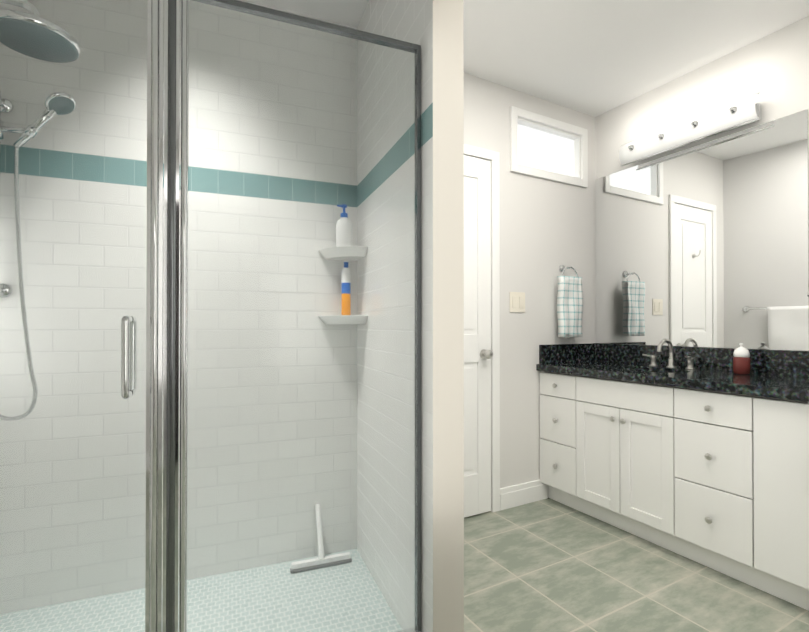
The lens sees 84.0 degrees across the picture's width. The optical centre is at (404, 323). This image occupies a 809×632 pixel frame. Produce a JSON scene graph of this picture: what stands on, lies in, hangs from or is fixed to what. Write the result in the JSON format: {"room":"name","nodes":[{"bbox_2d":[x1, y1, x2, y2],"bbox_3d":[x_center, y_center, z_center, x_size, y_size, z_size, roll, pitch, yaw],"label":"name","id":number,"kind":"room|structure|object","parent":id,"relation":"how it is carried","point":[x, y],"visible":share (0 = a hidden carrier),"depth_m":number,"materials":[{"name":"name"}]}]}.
{"room":"bathroom","nodes":[
{"label":"bathroom","id":0,"kind":"room"},
{"bbox_2d":[0,0,356,613],"bbox_3d":[-0.959,-0.165,2.018,1.470,2.530,0.250,0,0,-21],"label":"wall","id":1,"kind":"structure","parent":0,"point":[70,333],"depth_m":1.91,"materials":[{"name":"white tile"}]},
{"bbox_2d":[0,91,76,420],"bbox_3d":[-1.391,-0.247,1.630,0.393,1.190,0.095,0,0,6],"label":"shower","id":2,"kind":"object","parent":1,"relation":"attached to","point":[48,111],"depth_m":1.60,"materials":[{"name":"silver metal"}]},
{"bbox_2d":[318,315,367,324],"bbox_3d":[-0.283,-0.015,2.042,0.188,0.040,0.188,0,0,-21],"label":"corner shelf","id":3,"kind":"object","parent":1,"relation":"attached to","point":[345,319],"depth_m":2.00,"materials":[{"name":"white ceramic"}]},
{"bbox_2d":[341,262,350,314],"bbox_3d":[-0.270,-0.158,2.073,0.042,0.245,0.041,0,0,-21],"label":"bottle","id":4,"kind":"object","parent":3,"relation":"on","point":[345,294],"depth_m":2.06,"materials":[{"name":"orange plastic"}]},
{"bbox_2d":[318,246,367,260],"bbox_3d":[-0.283,-0.320,2.044,0.188,0.040,0.188,0,0,-21],"label":"corner shelf","id":5,"kind":"object","parent":1,"relation":"attached to","point":[333,252],"depth_m":2.01,"materials":[{"name":"white ceramic"}]},
{"bbox_2d":[336,204,351,246],"bbox_3d":[-0.276,-0.441,2.055,0.074,0.200,0.074,0,0,-21],"label":"pump bottle","id":6,"kind":"object","parent":5,"relation":"on","point":[345,222],"depth_m":2.02,"materials":[{"name":"white plastic"}]},
{"bbox_2d":[357,0,463,631],"bbox_3d":[-0.050,-0.166,1.849,0.105,2.530,1.020,0,0,-21],"label":"wall","id":7,"kind":"structure","parent":0,"point":[433,29],"depth_m":1.52,"materials":[{"name":"white tile"}]},
{"bbox_2d":[246,0,808,116],"bbox_3d":[0.799,-1.485,1.167,4.370,0.100,4.320,0,0,-21],"label":"ceiling","id":8,"kind":"structure","parent":0,"point":[594,58],"depth_m":2.25,"materials":[{"name":"white paint"}]},
{"bbox_2d":[464,73,595,487],"bbox_3d":[0.547,-0.161,2.733,1.934,2.530,0.120,0,0,-29],"label":"wall","id":9,"kind":"structure","parent":0,"point":[547,228],"depth_m":2.79,"materials":[{"name":"white paint"}]},
{"bbox_2d":[464,155,492,517],"bbox_3d":[0.270,0.071,2.487,0.552,2.048,0.104,0,0,-29],"label":"door","id":10,"kind":"structure","parent":9,"relation":"in","point":[478,354],"depth_m":2.59,"materials":[{"name":"white wood"}]},
{"bbox_2d":[464,144,499,511],"bbox_3d":[0.238,0.046,2.549,0.667,2.115,0.138,0,0,-29],"label":"door frame","id":11,"kind":"structure","parent":9,"relation":"attached to","point":[482,153],"depth_m":2.63,"materials":[{"name":"white wood"}]},
{"bbox_2d":[510,292,524,311],"bbox_3d":[0.689,-0.129,2.737,0.124,0.122,0.010,0,0,-29],"label":"switch plate","id":12,"kind":"object","parent":9,"relation":"attached to","point":[517,301],"visible":1,"depth_m":2.74,"materials":[{"name":"white plastic"}]},
{"bbox_2d":[500,479,547,510],"bbox_3d":[0.731,1.042,2.749,0.390,0.125,0.018,0,0,-29],"label":"baseboard","id":13,"kind":"structure","parent":9,"relation":"attached to","point":[512,496],"depth_m":2.73,"materials":[{"name":"white wood"}]},
{"bbox_2d":[510,106,587,187],"bbox_3d":[0.920,-1.113,2.908,0.680,0.394,0.088,0,0,-29],"label":"transom window","id":14,"kind":"structure","parent":9,"relation":"in","point":[539,150],"depth_m":2.91,"materials":[{"name":"white glass"}]},
{"bbox_2d":[540,343,595,362],"bbox_3d":[1.077,0.195,2.943,0.517,0.120,0.021,0,0,-29],"label":"backsplash","id":15,"kind":"structure","parent":9,"relation":"attached to","point":[551,353],"depth_m":2.92,"materials":[{"name":"black stone"}]},
{"bbox_2d":[557,265,582,336],"bbox_3d":[1.048,-0.147,2.888,0.190,0.471,0.096,0,0,-29],"label":"towel ring","id":16,"kind":"object","parent":9,"relation":"attached to","point":[569,303],"visible":1,"depth_m":2.85,"materials":[{"name":"white fabric"}]},
{"bbox_2d":[464,498,808,631],"bbox_3d":[0.192,1.139,0.180,5.034,0.100,4.220,0,0,-29],"label":"floor","id":17,"kind":"structure","parent":0,"point":[548,565],"depth_m":1.88,"materials":[{"name":"tile"}]},
{"bbox_2d":[0,549,402,631],"bbox_3d":[-0.766,1.047,1.511,1.470,0.100,0.820,0,0,-21],"label":"shower floor","id":18,"kind":"structure","parent":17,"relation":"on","point":[273,583],"depth_m":1.71,"materials":[{"name":"tile"}]},
{"bbox_2d":[0,0,420,631],"bbox_3d":[-0.634,0.046,1.177,1.464,1.893,0.108,0,0,-21],"label":"shower enclosure","id":19,"kind":"object","parent":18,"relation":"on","point":[166,326],"visible":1,"depth_m":1.17,"materials":[{"name":"clear glass"}]},
{"bbox_2d":[290,504,351,573],"bbox_3d":[-0.385,0.956,2.036,0.270,0.245,0.117,0,0,-21],"label":"squeegee","id":20,"kind":"object","parent":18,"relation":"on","point":[323,560],"depth_m":2.00,"materials":[{"name":"white plastic"}]},
{"bbox_2d":[536,367,808,610],"bbox_3d":[1.395,0.697,2.362,0.564,0.810,1.340,0,0,-29],"label":"bathroom vanity","id":21,"kind":"object","parent":17,"relation":"on","point":[700,455],"depth_m":2.03,"materials":[{"name":"white wood"}]},
{"bbox_2d":[536,359,808,398],"bbox_3d":[1.396,0.272,2.365,0.562,0.040,1.340,0,0,-29],"label":"countertop","id":22,"kind":"structure","parent":21,"relation":"on","point":[770,384],"depth_m":2.13,"materials":[{"name":"black stone"}]},
{"bbox_2d":[640,339,699,370],"bbox_3d":[1.478,0.170,2.539,0.152,0.166,0.267,0,0,-29],"label":"faucet","id":23,"kind":"object","parent":22,"relation":"on","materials":[{"name":"silver metal"}]},
{"bbox_2d":[733,343,750,374],"bbox_3d":[1.665,0.174,2.221,0.072,0.152,0.072,0,0,-29],"label":"soap dispenser","id":24,"kind":"object","parent":22,"relation":"on","point":[741,360],"visible":1,"depth_m":2.20,"materials":[{"name":"red"}]},
{"bbox_2d":[595,16,808,350],"bbox_3d":[2.270,-0.168,1.507,0.120,2.530,3.700,0,0,-29],"label":"wall","id":25,"kind":"structure","parent":0,"point":[773,69],"depth_m":2.41,"materials":[{"name":"white paint"}]},
{"bbox_2d":[619,92,761,166],"bbox_3d":[1.557,-1.058,2.518,0.144,0.139,0.738,0,0,-29],"label":"sconce","id":26,"kind":"object","parent":25,"relation":"attached to","point":[733,115],"visible":1,"depth_m":2.43,"materials":[{"name":"silver metal"}]},
{"bbox_2d":[595,109,808,350],"bbox_3d":[1.595,-0.430,2.588,0.008,1.123,1.149,0,0,-29],"label":"mirror","id":27,"kind":"object","parent":25,"relation":"attached to","point":[705,244],"visible":1,"depth_m":2.44,"materials":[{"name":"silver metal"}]},
{"bbox_2d":[596,343,808,378],"bbox_3d":[1.633,0.193,2.498,0.020,0.120,1.340,0,0,-29],"label":"backsplash","id":28,"kind":"structure","parent":25,"relation":"attached to","point":[763,362],"depth_m":2.39,"materials":[{"name":"black stone"}]},
{"bbox_3d":[-1.096,-0.176,0.169,0.120,2.530,3.600,0,0,-21],"label":"wall","id":29,"kind":"structure","parent":0,"visible":0},
{"bbox_2d":[0,0,79,62],"bbox_3d":[-1.255,-0.952,1.367,0.444,0.152,0.230,0,0,-21],"label":"shower head","id":30,"kind":"object","parent":29,"relation":"attached to","point":[35,48],"depth_m":1.39}
]}

